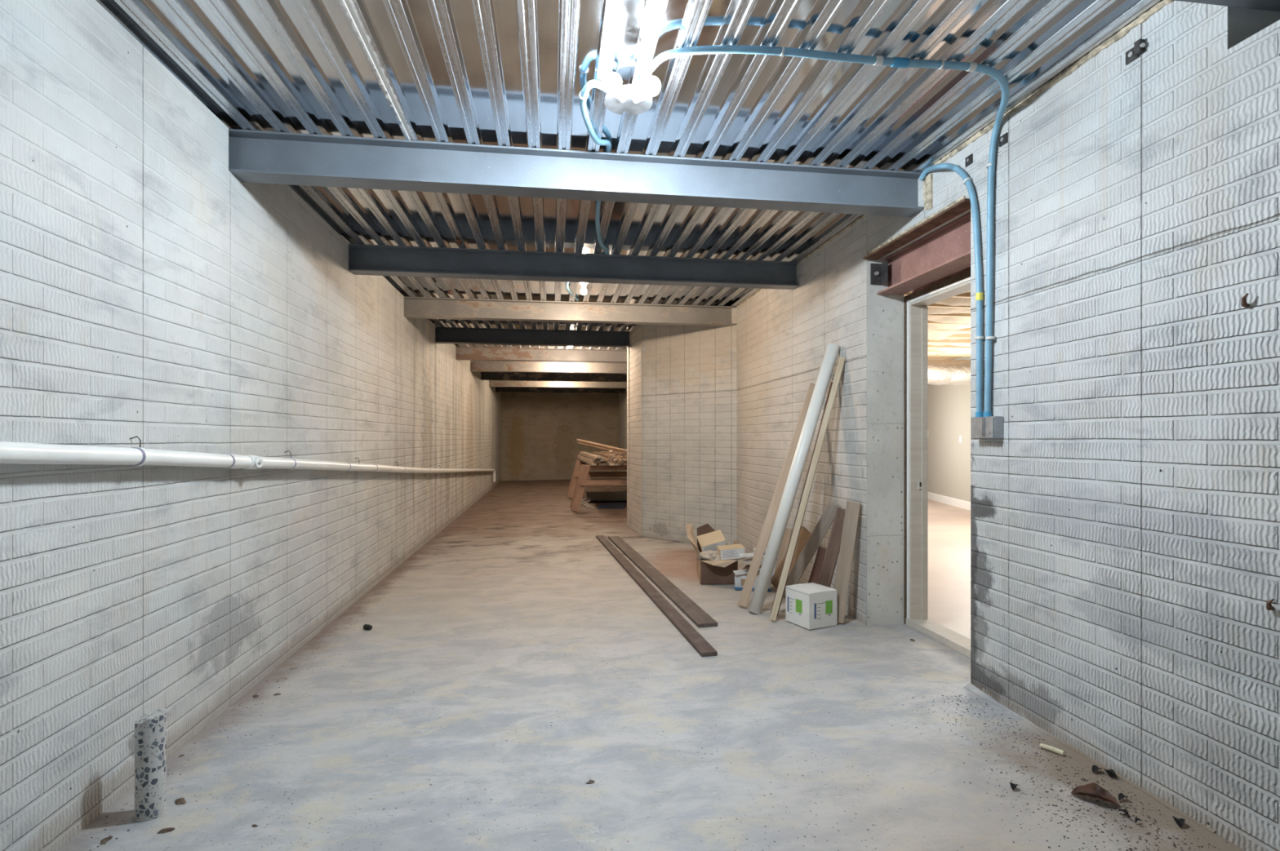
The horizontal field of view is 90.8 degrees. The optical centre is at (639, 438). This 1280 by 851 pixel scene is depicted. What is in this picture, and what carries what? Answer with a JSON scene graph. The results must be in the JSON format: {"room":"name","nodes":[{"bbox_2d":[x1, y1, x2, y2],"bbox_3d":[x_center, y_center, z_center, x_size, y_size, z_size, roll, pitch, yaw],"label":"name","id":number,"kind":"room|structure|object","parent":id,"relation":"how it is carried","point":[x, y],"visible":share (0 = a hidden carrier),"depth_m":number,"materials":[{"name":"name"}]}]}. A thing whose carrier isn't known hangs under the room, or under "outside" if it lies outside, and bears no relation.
{"room":"unfinished basement","nodes":[
{"label":"unfinished basement","id":0,"kind":"room"},
{"bbox_2d":[0,0,501,850],"bbox_3d":[-2.801,-0.059,8.141,0.250,2.839,22.100,0,0,-8],"label":"wall","id":1,"kind":"structure","parent":0,"point":[166,299],"depth_m":2.50,"materials":[{"name":"brick"}]},
{"bbox_2d":[0,441,495,481],"bbox_3d":[-2.694,0.546,8.817,0.097,1.110,14.808,0,0,-8],"label":"drain pipe","id":2,"kind":"object","parent":1,"relation":"attached to","point":[17,453],"visible":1,"depth_m":2.35,"materials":[{"name":"white plastic"}]},
{"bbox_2d":[501,392,618,480],"bbox_3d":[-2.449,-0.059,19.448,3.974,2.839,0.200,0,0,-8],"label":"wall","id":3,"kind":"structure","parent":0,"point":[540,431],"depth_m":19.32,"materials":[{"name":"concrete"}]},
{"bbox_2d":[626,346,629,528],"bbox_3d":[0.321,-0.059,8.930,0.995,2.839,0.200,0,0,-8],"label":"wall","id":4,"kind":"structure","parent":0,"point":[628,348],"depth_m":8.81,"materials":[{"name":"brick"}]},
{"bbox_2d":[95,0,1163,350],"bbox_3d":[-0.899,-1.524,8.406,3.786,0.090,22.300,0,0,-8],"label":"ceiling","id":5,"kind":"structure","parent":0,"point":[498,73],"depth_m":2.69,"materials":[{"name":"metal"}]},
{"bbox_2d":[435,327,629,347],"bbox_3d":[-1.488,-1.377,8.574,2.701,0.201,0.135,0,0,-8],"label":"steel beam","id":6,"kind":"structure","parent":5,"relation":"attached to","point":[456,335],"depth_m":8.56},
{"bbox_2d":[456,346,626,363],"bbox_3d":[-1.249,-1.377,10.425,3.687,0.201,0.135,0,0,-8],"label":"steel beam","id":7,"kind":"structure","parent":5,"relation":"attached to","point":[467,353],"depth_m":10.36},
{"bbox_2d":[470,360,626,373],"bbox_3d":[-1.496,-1.377,12.198,3.687,0.201,0.135,0,0,-8],"label":"steel beam","id":8,"kind":"structure","parent":5,"relation":"attached to","point":[475,366],"depth_m":12.15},
{"bbox_2d":[480,372,626,382],"bbox_3d":[-1.745,-1.377,13.980,3.687,0.201,0.135,0,0,-8],"label":"steel beam","id":9,"kind":"structure","parent":5,"relation":"attached to","point":[508,376],"depth_m":13.95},
{"bbox_2d":[488,380,626,388],"bbox_3d":[-1.993,-1.377,15.753,3.687,0.201,0.135,0,0,-8],"label":"steel beam","id":10,"kind":"structure","parent":5,"relation":"attached to","point":[491,383],"depth_m":15.73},
{"bbox_2d":[495,386,625,393],"bbox_3d":[-2.240,-1.377,17.526,3.687,0.201,0.135,0,0,-8],"label":"steel beam","id":11,"kind":"structure","parent":5,"relation":"attached to","point":[498,389],"depth_m":17.53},
{"bbox_2d":[404,297,737,326],"bbox_3d":[-0.752,-1.377,6.869,3.687,0.201,0.135,0,0,-8],"label":"steel beam","id":12,"kind":"structure","parent":5,"relation":"attached to","point":[417,308],"depth_m":6.85,"materials":[{"name":"metal"}]},
{"bbox_2d":[348,244,799,289],"bbox_3d":[-0.504,-1.377,5.087,3.687,0.201,0.135,0,0,-8],"label":"steel beam","id":13,"kind":"structure","parent":5,"relation":"attached to","point":[363,260],"depth_m":5.06,"materials":[{"name":"metal"}]},
{"bbox_2d":[228,128,924,217],"bbox_3d":[-0.256,-1.377,3.314,3.687,0.201,0.135,0,0,-8],"label":"steel beam","id":14,"kind":"structure","parent":5,"relation":"attached to","point":[260,157],"depth_m":3.28,"materials":[{"name":"metal"}]},
{"bbox_2d":[579,282,587,295],"bbox_3d":[-0.509,-1.389,5.705,0.092,0.178,0.092,0,0,15],"label":"lamp","id":15,"kind":"object","parent":5,"relation":"attached to","point":[583,291],"visible":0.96,"depth_m":5.68,"materials":[{"name":"white glass"}]},
{"bbox_2d":[565,80,611,301],"bbox_3d":[-0.361,-1.478,4.709,0.359,0.072,4.272,0,0,-8],"label":"conduit","id":16,"kind":"object","parent":5,"relation":"attached to","point":[584,94],"visible":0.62,"depth_m":2.99,"materials":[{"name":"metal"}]},
{"bbox_2d":[604,71,661,115],"bbox_3d":[-0.049,-1.413,2.609,0.225,0.129,0.352,0,0,-8],"label":"lamp","id":17,"kind":"object","parent":5,"relation":"attached to","point":[620,99],"visible":1,"depth_m":2.60,"materials":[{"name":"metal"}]},
{"bbox_2d":[1173,0,1279,12],"bbox_3d":[0.060,-1.377,1.561,3.829,0.201,0.135,0,0,-8],"label":"steel beam","id":18,"kind":"structure","parent":5,"relation":"attached to","point":[1264,5],"depth_m":1.85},
{"bbox_2d":[629,324,640,536],"bbox_3d":[0.012,-0.059,8.500,0.200,2.839,0.982,0,0,-12],"label":"wall","id":19,"kind":"structure","parent":0,"point":[635,334],"depth_m":8.35,"materials":[{"name":"brick"}]},
{"bbox_2d":[57,478,1244,850],"bbox_3d":[2.509,1.316,8.882,10.974,0.179,22.500,0,0,-8],"label":"floor","id":20,"kind":"structure","parent":0,"point":[472,718],"depth_m":2.69,"materials":[{"name":"concrete"}]},
{"bbox_2d":[99,836,112,844],"bbox_3d":[-1.701,1.276,2.008,0.029,0.007,0.043,0,0,-8],"label":"flake","id":21,"kind":"object","parent":20,"relation":"on","point":[106,840],"visible":1,"depth_m":2.00,"materials":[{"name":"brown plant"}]},
{"bbox_2d":[134,707,166,822],"bbox_3d":[-1.665,1.105,2.146,0.085,0.348,0.085,0,0,-8],"label":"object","id":22,"kind":"object","parent":20,"relation":"on","point":[150,730],"visible":1,"depth_m":2.11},
{"bbox_2d":[156,827,174,834],"bbox_3d":[-1.542,1.274,2.054,0.045,0.008,0.026,0,0,-8],"label":"flake","id":23,"kind":"object","parent":20,"relation":"on","point":[168,829],"visible":1,"depth_m":2.05,"materials":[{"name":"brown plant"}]},
{"bbox_2d":[174,797,186,805],"bbox_3d":[-1.617,1.273,2.221,0.036,0.010,0.049,0,0,-27],"label":"flake","id":24,"kind":"object","parent":20,"relation":"on","point":[181,801],"visible":1,"depth_m":2.21,"materials":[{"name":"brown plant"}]},
{"bbox_2d":[363,624,372,630],"bbox_3d":[-1.816,1.259,4.211,0.050,0.035,0.035,0,0,22],"label":"cap","id":25,"kind":"object","parent":20,"relation":"on","point":[366,627],"visible":1,"depth_m":4.20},
{"bbox_2d":[566,460,626,498],"bbox_3d":[-0.748,0.850,13.425,1.605,0.802,0.520,0,0,-8],"label":"sawhorse","id":26,"kind":"object","parent":20,"relation":"on","point":[572,485],"visible":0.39,"depth_m":13.23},
{"bbox_2d":[569,464,626,512],"bbox_3d":[-0.416,0.850,11.049,1.605,0.802,0.520,0,0,-8],"label":"sawhorse","id":27,"kind":"object","parent":20,"relation":"on","point":[583,480],"visible":0.53,"depth_m":10.86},
{"bbox_2d":[577,457,593,465],"bbox_3d":[-1.084,0.436,12.334,0.040,0.036,3.384,0,0,-10],"label":"batten","id":28,"kind":"object","parent":27,"relation":"on","point":[579,459],"visible":1,"depth_m":11.91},
{"label":"batten","id":29,"kind":"object","parent":27,"relation":"on","visible":0},
{"bbox_2d":[577,455,596,462],"bbox_3d":[-1.083,0.396,12.588,0.080,0.036,3.742,0,0,-9],"label":"batten","id":30,"kind":"object","parent":29,"relation":"on","point":[579,456],"visible":0.79,"depth_m":11.81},
{"bbox_2d":[577,453,595,461],"bbox_3d":[-1.082,0.356,12.563,0.042,0.036,3.927,0,0,-9],"label":"batten","id":31,"kind":"object","parent":30,"relation":"on","point":[580,455],"visible":0.93,"depth_m":11.90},
{"bbox_2d":[579,452,596,458],"bbox_3d":[-1.047,0.316,12.428,0.042,0.036,3.846,0,0,-9],"label":"batten","id":32,"kind":"object","parent":31,"relation":"on","point":[581,453],"visible":1,"depth_m":11.78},
{"bbox_2d":[596,502,626,508],"bbox_3d":[-0.520,1.227,11.541,0.499,0.038,0.716,0,0,4],"label":"tarp","id":33,"kind":"object","parent":20,"relation":"on","point":[615,505],"visible":0.86,"depth_m":11.42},
{"bbox_2d":[595,535,717,657],"bbox_3d":[-0.057,1.236,5.808,0.098,0.026,4.490,0,0,-12],"label":"board","id":34,"kind":"object","parent":20,"relation":"on","point":[699,643],"visible":1,"depth_m":4.59,"materials":[{"name":"brown"}]},
{"bbox_2d":[89,531,1227,850],"bbox_3d":[-0.400,1.255,5.016,3.597,0.052,7.942,0,0,-8],"label":"floor grit","id":35,"kind":"structure","parent":20,"relation":"on","point":[1148,817],"depth_m":2.18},
{"bbox_2d":[608,536,717,627],"bbox_3d":[0.059,1.234,6.039,0.137,0.026,3.824,0,0,-12],"label":"board","id":36,"kind":"object","parent":20,"relation":"on","point":[693,611],"visible":1,"depth_m":5.16,"materials":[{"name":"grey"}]},
{"bbox_2d":[685,524,745,584],"bbox_3d":[0.666,1.015,5.570,0.509,0.440,0.682,0,0,-8],"label":"cardboard box","id":37,"kind":"object","parent":20,"relation":"on","point":[708,572],"visible":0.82,"depth_m":5.35,"materials":[{"name":"brown cardboard"}]},
{"bbox_2d":[696,550,720,562],"bbox_3d":[0.607,1.033,5.486,0.231,0.135,0.298,0,0,-8],"label":"crumpled paper","id":38,"kind":"object","parent":37,"relation":"in","point":[709,555],"visible":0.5,"depth_m":5.40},
{"bbox_2d":[696,529,726,551],"bbox_3d":[0.645,0.931,5.669,0.244,0.203,0.241,0,0,-8],"label":"carton","id":39,"kind":"object","parent":37,"relation":"in","point":[709,541],"visible":0.82,"depth_m":5.61,"materials":[{"name":"cardboard"}]},
{"bbox_2d":[716,544,745,560],"bbox_3d":[0.784,0.978,5.437,0.222,0.112,0.174,0,0,-2],"label":"carton","id":40,"kind":"object","parent":37,"relation":"on","point":[731,552],"visible":0.98,"depth_m":5.35,"materials":[{"name":"cardboard"}]},
{"bbox_2d":[734,572,771,591],"bbox_3d":[0.929,1.171,5.199,0.294,0.121,0.174,0,0,10],"label":"carton","id":41,"kind":"object","parent":20,"relation":"on","point":[740,580],"visible":0.29,"depth_m":5.13,"materials":[{"name":"white cardboard"}]},
{"bbox_2d":[733,569,759,575],"bbox_3d":[0.875,1.093,5.176,0.219,0.031,0.112,0,0,-8],"label":"scrap","id":42,"kind":"object","parent":41,"relation":"on","point":[740,572],"visible":0.57,"depth_m":5.17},
{"bbox_2d":[742,564,761,569],"bbox_3d":[0.946,1.051,5.165,0.200,0.031,0.110,0,0,18],"label":"scrap","id":43,"kind":"object","parent":42,"relation":"on","point":[746,567],"visible":0.36,"depth_m":5.16,"materials":[{"name":"cardboard"}]},
{"bbox_2d":[740,558,763,564],"bbox_3d":[0.931,1.009,5.222,0.200,0.031,0.110,0,0,-19],"label":"scrap","id":44,"kind":"object","parent":43,"relation":"on","point":[744,562],"visible":0.5,"depth_m":5.20,"materials":[{"name":"paper"}]},
{"bbox_2d":[739,552,754,558],"bbox_3d":[0.912,0.967,5.242,0.180,0.031,0.110,0,0,1],"label":"scrap","id":45,"kind":"object","parent":44,"relation":"on","point":[742,555],"visible":0.64,"depth_m":5.23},
{"bbox_2d":[753,547,777,579],"bbox_3d":[1.117,1.105,5.569,0.220,0.250,0.143,0,0,10],"label":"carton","id":46,"kind":"object","parent":20,"relation":"on","point":[754,548],"visible":0.08,"depth_m":5.50,"materials":[{"name":"cardboard"}]},
{"bbox_2d":[737,382,815,608],"bbox_3d":[1.045,0.404,4.737,0.709,1.670,0.065,0,0,-21],"label":"board","id":47,"kind":"object","parent":20,"relation":"on","point":[774,507],"visible":0.76,"depth_m":4.70,"materials":[{"name":"brown wood"}]},
{"bbox_2d":[773,528,792,573],"bbox_3d":[1.223,0.996,5.396,0.144,0.451,0.101,0,0,-23],"label":"board","id":48,"kind":"object","parent":20,"relation":"on","point":[784,544],"visible":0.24,"depth_m":5.40,"materials":[{"name":"beige wood"}]},
{"bbox_2d":[770,526,811,589],"bbox_3d":[1.214,0.974,5.031,0.031,0.573,0.451,0,0,-36],"label":"board","id":49,"kind":"object","parent":20,"relation":"on","point":[804,535],"visible":0.42,"depth_m":4.97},
{"bbox_2d":[748,342,839,614],"bbox_3d":[1.103,0.280,4.508,0.666,1.933,0.089,0,0,-5],"label":"pipe","id":50,"kind":"object","parent":20,"relation":"on","point":[832,349],"visible":1,"depth_m":4.47,"materials":[{"name":"beige plastic"}]},
{"bbox_2d":[770,382,832,616],"bbox_3d":[1.170,0.408,4.469,0.554,1.642,0.056,0,0,-22],"label":"strip","id":51,"kind":"object","parent":20,"relation":"on","point":[831,384],"visible":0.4,"depth_m":4.47,"materials":[{"name":"brown wood"}]},
{"bbox_2d":[769,356,845,621],"bbox_3d":[1.160,0.326,4.352,0.604,1.808,0.036,0,0,-20],"label":"strip","id":52,"kind":"object","parent":20,"relation":"on","point":[842,360],"visible":1,"depth_m":4.34,"materials":[{"name":"brown wood"}]},
{"bbox_2d":[786,582,836,630],"bbox_3d":[1.143,1.109,4.215,0.233,0.242,0.239,0,0,-26],"label":"carton","id":53,"kind":"object","parent":20,"relation":"on","point":[810,606],"visible":1,"depth_m":4.13,"materials":[{"name":"white"}]},
{"bbox_2d":[787,596,794,613],"bbox_3d":[1.011,1.117,4.221,0.024,0.103,0.073,0,0,-8],"label":"print","id":54,"kind":"object","parent":53,"relation":"attached to","point":[790,599],"depth_m":4.22,"materials":[{"name":"grey"}]},
{"bbox_2d":[813,602,825,619],"bbox_3d":[1.167,1.117,4.094,0.086,0.103,0.028,0,0,-8],"label":"print","id":55,"kind":"object","parent":53,"relation":"attached to","point":[819,607],"depth_m":4.09,"materials":[{"name":"grey"}]},
{"bbox_2d":[782,500,840,598],"bbox_3d":[1.252,0.840,4.682,0.069,0.807,0.587,0,0,-31],"label":"plank","id":56,"kind":"object","parent":20,"relation":"on","point":[827,518],"visible":0.8,"depth_m":4.64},
{"bbox_2d":[808,546,826,583],"bbox_3d":[1.288,1.014,4.606,0.218,0.437,0.072,0,0,-19],"label":"plank","id":57,"kind":"object","parent":20,"relation":"on","point":[816,569],"visible":0.34,"depth_m":4.61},
{"bbox_2d":[817,507,845,587],"bbox_3d":[1.327,0.852,4.399,0.280,0.756,0.048,0,0,43],"label":"plank","id":58,"kind":"object","parent":20,"relation":"on","point":[829,562],"visible":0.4,"depth_m":4.37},
{"bbox_2d":[834,501,860,623],"bbox_3d":[1.368,0.820,4.204,0.204,0.810,0.066,0,0,-6],"label":"plank","id":59,"kind":"object","parent":20,"relation":"on","point":[851,518],"visible":0.82,"depth_m":4.19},
{"bbox_2d":[1040,743,1064,755],"bbox_3d":[1.620,1.221,2.481,0.019,0.021,0.082,0,0,-37],"label":"stick","id":60,"kind":"object","parent":20,"relation":"on","point":[1048,748],"visible":1,"depth_m":2.47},
{"bbox_2d":[1071,782,1119,806],"bbox_3d":[1.548,1.210,2.148,0.106,0.039,0.102,0,0,-8],"label":"dead leaf","id":61,"kind":"object","parent":20,"relation":"on","point":[1093,790],"visible":1,"depth_m":2.16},
{"bbox_2d":[1091,764,1102,773],"bbox_3d":[1.686,1.219,2.329,0.048,0.017,0.028,0,0,-8],"label":"dead leaf","id":62,"kind":"object","parent":20,"relation":"on","point":[1095,768],"visible":1,"depth_m":2.33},
{"bbox_2d":[1103,768,1114,777],"bbox_3d":[1.713,1.218,2.304,0.033,0.018,0.048,0,0,-8],"label":"dead leaf","id":63,"kind":"object","parent":20,"relation":"on","point":[1108,771],"visible":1,"depth_m":2.30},
{"bbox_2d":[1172,816,1185,827],"bbox_3d":[1.718,1.219,2.012,0.035,0.018,0.041,0,0,-8],"label":"dead leaf","id":64,"kind":"object","parent":20,"relation":"on","point":[1180,822],"visible":1,"depth_m":2.00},
{"bbox_3d":[-0.680,1.227,12.829,0.400,0.040,0.800,0,0,-8],"label":"panel block","id":65,"kind":"object","parent":20,"relation":"on","visible":0},
{"bbox_2d":[586,491,626,501],"bbox_3d":[-0.601,1.190,13.093,1.070,0.020,1.900,0,0,-8],"label":"panel","id":66,"kind":"object","parent":65,"relation":"on","point":[613,495],"visible":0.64,"depth_m":12.86,"materials":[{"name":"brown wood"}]},
{"bbox_2d":[640,307,736,545],"bbox_3d":[0.614,-0.059,7.609,1.418,2.839,0.200,0,0,41],"label":"wall","id":67,"kind":"structure","parent":0,"point":[688,373],"depth_m":7.52,"materials":[{"name":"brick"}]},
{"bbox_2d":[928,355,962,361],"bbox_3d":[4.443,-1.500,9.809,6.887,0.040,15.000,0,0,-8],"label":"ceiling","id":68,"kind":"structure","parent":0,"point":[935,358],"depth_m":11.54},
{"bbox_2d":[903,292,970,297],"bbox_3d":[3.398,-1.359,5.609,3.636,0.239,0.038,0,0,-8],"label":"joist","id":69,"kind":"object","parent":68,"relation":"attached to","point":[967,295],"visible":0.02,"depth_m":5.51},
{"bbox_2d":[903,296,970,306],"bbox_3d":[3.366,-1.264,5.808,3.606,0.131,0.362,0,0,-8],"label":"insulation batt","id":70,"kind":"object","parent":69,"relation":"attached to","point":[951,301],"visible":0.06,"depth_m":5.68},
{"bbox_2d":[927,303,970,308],"bbox_3d":[3.392,-1.359,6.018,3.737,0.239,0.038,0,0,-8],"label":"joist","id":71,"kind":"object","parent":68,"relation":"attached to","point":[934,305],"visible":0.02,"depth_m":5.93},
{"bbox_2d":[928,306,970,315],"bbox_3d":[3.359,-1.260,6.217,3.707,0.130,0.362,0,0,-8],"label":"insulation batt","id":72,"kind":"object","parent":71,"relation":"attached to","point":[931,310],"visible":0.1,"depth_m":6.09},
{"bbox_2d":[928,338,970,343],"bbox_3d":[3.360,-1.359,8.063,4.239,0.239,0.038,0,0,-8],"label":"joist","id":73,"kind":"object","parent":68,"relation":"attached to","point":[967,340],"visible":0.02,"depth_m":8.14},
{"bbox_2d":[928,342,970,346],"bbox_3d":[3.327,-1.262,8.262,4.209,0.125,0.362,0,0,-8],"label":"insulation batt","id":74,"kind":"object","parent":73,"relation":"attached to","point":[930,344],"visible":0.08,"depth_m":8.33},
{"bbox_2d":[928,313,970,317],"bbox_3d":[3.386,-1.359,6.427,3.837,0.239,0.038,0,0,-8],"label":"joist","id":75,"kind":"object","parent":68,"relation":"attached to","point":[960,315],"visible":0.02,"depth_m":6.38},
{"bbox_2d":[928,315,970,324],"bbox_3d":[3.353,-1.262,6.626,3.807,0.127,0.362,0,0,-8],"label":"insulation batt","id":76,"kind":"object","parent":75,"relation":"attached to","point":[958,320],"visible":0.09,"depth_m":6.55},
{"bbox_2d":[928,344,970,348],"bbox_3d":[3.354,-1.359,8.472,4.339,0.239,0.038,0,0,-8],"label":"joist","id":77,"kind":"object","parent":68,"relation":"attached to","point":[929,345],"visible":0.02,"depth_m":8.57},
{"bbox_2d":[928,347,970,354],"bbox_3d":[3.321,-1.252,8.671,4.309,0.146,0.362,0,0,-8],"label":"insulation batt","id":78,"kind":"object","parent":77,"relation":"attached to","point":[949,350],"visible":0.09,"depth_m":8.76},
{"bbox_2d":[928,328,970,332],"bbox_3d":[3.373,-1.359,7.245,4.038,0.239,0.038,0,0,-8],"label":"joist","id":79,"kind":"object","parent":68,"relation":"attached to","point":[966,330],"visible":0.07,"depth_m":7.27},
{"bbox_2d":[928,331,970,337],"bbox_3d":[3.340,-1.255,7.444,4.008,0.143,0.362,0,0,-8],"label":"insulation batt","id":80,"kind":"object","parent":79,"relation":"attached to","point":[931,334],"visible":0.09,"depth_m":7.41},
{"bbox_2d":[928,320,970,324],"bbox_3d":[3.379,-1.359,6.836,3.938,0.239,0.038,0,0,-8],"label":"joist","id":81,"kind":"object","parent":68,"relation":"attached to","point":[929,322],"visible":0.07,"depth_m":6.81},
{"bbox_2d":[928,324,970,330],"bbox_3d":[3.346,-1.263,7.035,3.908,0.129,0.362,0,0,-8],"label":"insulation batt","id":82,"kind":"object","parent":81,"relation":"attached to","point":[931,326],"visible":0.09,"depth_m":6.98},
{"bbox_2d":[928,355,970,356],"bbox_3d":[3.341,-1.359,9.290,4.540,0.239,0.038,0,0,-8],"label":"joist","id":83,"kind":"object","parent":68,"relation":"attached to","point":[928,355],"visible":0.02,"depth_m":9.48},
{"bbox_2d":[943,333,970,337],"bbox_3d":[3.366,-1.359,7.654,4.138,0.239,0.038,0,0,-8],"label":"joist","id":84,"kind":"object","parent":68,"relation":"attached to","point":[957,335],"visible":0.02,"depth_m":7.72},
{"bbox_2d":[928,337,970,340],"bbox_3d":[3.333,-1.260,7.853,4.108,0.138,0.362,0,0,-8],"label":"insulation batt","id":85,"kind":"object","parent":84,"relation":"attached to","point":[939,338],"visible":0.06,"depth_m":7.89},
{"bbox_2d":[618,0,1279,850],"bbox_3d":[0.992,-0.059,8.671,0.262,2.839,22.100,0,0,-8],"label":"wall","id":86,"kind":"structure","parent":0,"point":[1125,513],"depth_m":2.32,"materials":[{"name":"brick"}]},
{"bbox_2d":[737,214,866,306],"bbox_3d":[1.334,-1.468,5.295,0.034,0.021,3.480,0,0,-8],"label":"trim","id":87,"kind":"structure","parent":86,"relation":"attached to","point":[864,215],"depth_m":4.75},
{"bbox_2d":[634,44,1008,417],"bbox_3d":[0.837,-0.789,2.638,1.709,1.383,0.469,0,0,-8],"label":"conduit","id":88,"kind":"object","parent":86,"relation":"attached to","point":[895,62],"visible":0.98,"depth_m":2.47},
{"bbox_2d":[870,261,888,284],"bbox_3d":[1.560,-1.082,4.115,0.079,0.137,0.079,0,0,-8],"label":"bracket","id":89,"kind":"object","parent":86,"relation":"attached to","point":[878,272],"visible":1,"depth_m":4.14,"materials":[{"name":"metal"}]},
{"bbox_2d":[903,296,906,624],"bbox_3d":[1.801,0.145,4.187,0.099,2.170,0.042,0,0,-8],"label":"trim","id":90,"kind":"structure","parent":86,"relation":"attached to","point":[905,297],"depth_m":4.17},
{"bbox_2d":[866,195,965,255],"bbox_3d":[1.564,-1.200,3.641,0.034,0.029,0.980,0,0,-8],"label":"trim","id":91,"kind":"structure","parent":86,"relation":"attached to","point":[961,198],"depth_m":3.53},
{"bbox_2d":[862,198,970,295],"bbox_3d":[1.666,-1.069,3.646,0.269,0.239,1.034,0,0,-8],"label":"lintel","id":92,"kind":"object","parent":86,"relation":"attached to","point":[944,252],"visible":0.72,"depth_m":3.66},
{"bbox_2d":[923,173,933,210],"bbox_3d":[1.590,-1.347,3.463,0.032,0.187,0.070,0,0,-8],"label":"trim","id":93,"kind":"structure","parent":86,"relation":"attached to","point":[928,180],"depth_m":3.45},
{"bbox_2d":[906,276,970,658],"bbox_3d":[1.885,0.158,3.683,0.132,2.135,0.975,0,0,-8],"label":"door frame","id":94,"kind":"structure","parent":86,"relation":"in","point":[917,619],"depth_m":4.12,"materials":[{"name":"metal"}]},
{"bbox_2d":[906,270,970,300],"bbox_3d":[1.848,-0.926,3.671,0.040,0.037,1.040,0,0,-8],"label":"trim","id":95,"kind":"structure","parent":86,"relation":"attached to","point":[966,274],"depth_m":3.80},
{"bbox_2d":[911,266,970,293],"bbox_3d":[1.887,-1.040,3.676,0.083,0.210,1.020,0,0,-8],"label":"insulation batt","id":96,"kind":"object","parent":95,"relation":"on","point":[969,268],"visible":0.04,"depth_m":3.90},
{"bbox_2d":[918,163,983,417],"bbox_3d":[1.574,-0.791,3.249,0.085,1.382,0.494,0,0,-8],"label":"conduit","id":97,"kind":"object","parent":86,"relation":"attached to","point":[966,180],"visible":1,"depth_m":3.02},
{"bbox_2d":[965,154,973,167],"bbox_3d":[1.629,-1.379,3.125,0.012,0.044,0.049,0,0,-8],"label":"clip","id":98,"kind":"object","parent":86,"relation":"attached to","point":[969,160],"visible":1,"depth_m":3.12,"materials":[{"name":"metal"}]},
{"bbox_2d":[970,416,1003,439],"bbox_3d":[1.628,-0.051,2.966,0.056,0.103,0.161,0,0,-8],"label":"junction box","id":99,"kind":"object","parent":86,"relation":"attached to","point":[989,427],"visible":1,"depth_m":2.92,"materials":[{"name":"metal"}]},
{"bbox_2d":[999,132,1008,146],"bbox_3d":[1.662,-1.368,2.887,0.012,0.044,0.049,0,0,-8],"label":"clip","id":100,"kind":"object","parent":86,"relation":"attached to","point":[1003,140],"visible":1,"depth_m":2.88,"materials":[{"name":"metal"}]},
{"bbox_2d":[929,0,1173,173],"bbox_3d":[1.692,-1.463,2.720,0.036,0.031,1.560,0,0,-8],"label":"trim","id":101,"kind":"structure","parent":86,"relation":"attached to","point":[1144,17],"depth_m":2.51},
{"bbox_2d":[964,682,1215,833],"bbox_3d":[1.704,1.223,2.545,0.041,0.037,1.170,0,0,-8],"label":"trim","id":102,"kind":"structure","parent":86,"relation":"attached to","point":[969,686],"depth_m":2.46,"materials":[{"name":"concrete"}]},
{"bbox_2d":[1125,39,1145,65],"bbox_3d":[1.748,-1.369,2.231,0.023,0.048,0.077,0,0,-8],"label":"clip","id":103,"kind":"object","parent":86,"relation":"attached to","point":[1139,48],"visible":1,"depth_m":2.21,"materials":[{"name":"metal"}]},
{"bbox_2d":[1240,293,1248,307],"bbox_3d":[1.797,-0.409,1.872,0.038,0.039,0.019,0,0,-39],"label":"tie","id":104,"kind":"object","parent":86,"relation":"attached to","point":[1243,304],"visible":1,"depth_m":1.87,"materials":[{"name":"metal"}]},
{"bbox_2d":[1266,599,1274,610],"bbox_3d":[1.806,0.474,1.807,0.038,0.039,0.019,0,0,-39],"label":"tie","id":105,"kind":"object","parent":86,"relation":"attached to","point":[1268,606],"visible":1,"depth_m":1.80,"materials":[{"name":"metal"}]},
{"bbox_2d":[928,356,970,502],"bbox_3d":[5.776,-0.110,10.092,0.146,2.740,15.036,0,0,6],"label":"wall","id":106,"kind":"structure","parent":0,"point":[948,406],"depth_m":12.02,"materials":[{"name":"beige paint"}]},
{"bbox_2d":[928,360,970,385],"bbox_3d":[3.709,-1.042,9.759,3.734,0.412,0.451,0,0,-8],"label":"duct","id":107,"kind":"object","parent":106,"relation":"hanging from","point":[957,372],"visible":0.2,"depth_m":9.75,"materials":[{"name":"silver metal"}]},
{"bbox_2d":[928,492,970,511],"bbox_3d":[5.695,1.188,10.081,0.022,0.145,15.006,0,0,6],"label":"baseboard","id":108,"kind":"structure","parent":106,"relation":"attached to","point":[941,499],"depth_m":11.96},
{"bbox_3d":[3.347,-1.359,8.881,4.440,0.239,0.038,0,0,-8],"label":"joist","id":109,"kind":"object","parent":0,"visible":0},
{"bbox_2d":[928,351,970,355],"bbox_3d":[3.314,-1.253,9.080,4.410,0.146,0.362,0,0,-8],"label":"insulation batt","id":110,"kind":"object","parent":109,"relation":"attached to","point":[929,353],"visible":0.04,"depth_m":9.19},
{"bbox_3d":[-0.313,0.316,12.741,0.040,0.036,3.778,0,0,-8],"label":"batten","id":111,"kind":"object","parent":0,"visible":0},
{"bbox_2d":[577,442,626,454],"bbox_3d":[-0.663,0.184,11.741,0.045,0.230,1.919,0,0,-35],"label":"batten","id":112,"kind":"object","parent":111,"relation":"on","point":[578,442],"visible":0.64,"depth_m":11.79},
{"bbox_2d":[578,440,626,452],"bbox_3d":[-0.640,0.154,11.795,0.060,0.230,1.919,0,0,-35],"label":"batten","id":113,"kind":"object","parent":111,"relation":"on","point":[579,441],"visible":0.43,"depth_m":11.79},
{"bbox_2d":[576,439,626,451],"bbox_3d":[-0.687,0.124,11.768,0.045,0.230,1.919,0,0,-35],"label":"batten","id":114,"kind":"object","parent":113,"relation":"on","point":[576,439],"visible":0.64,"depth_m":11.77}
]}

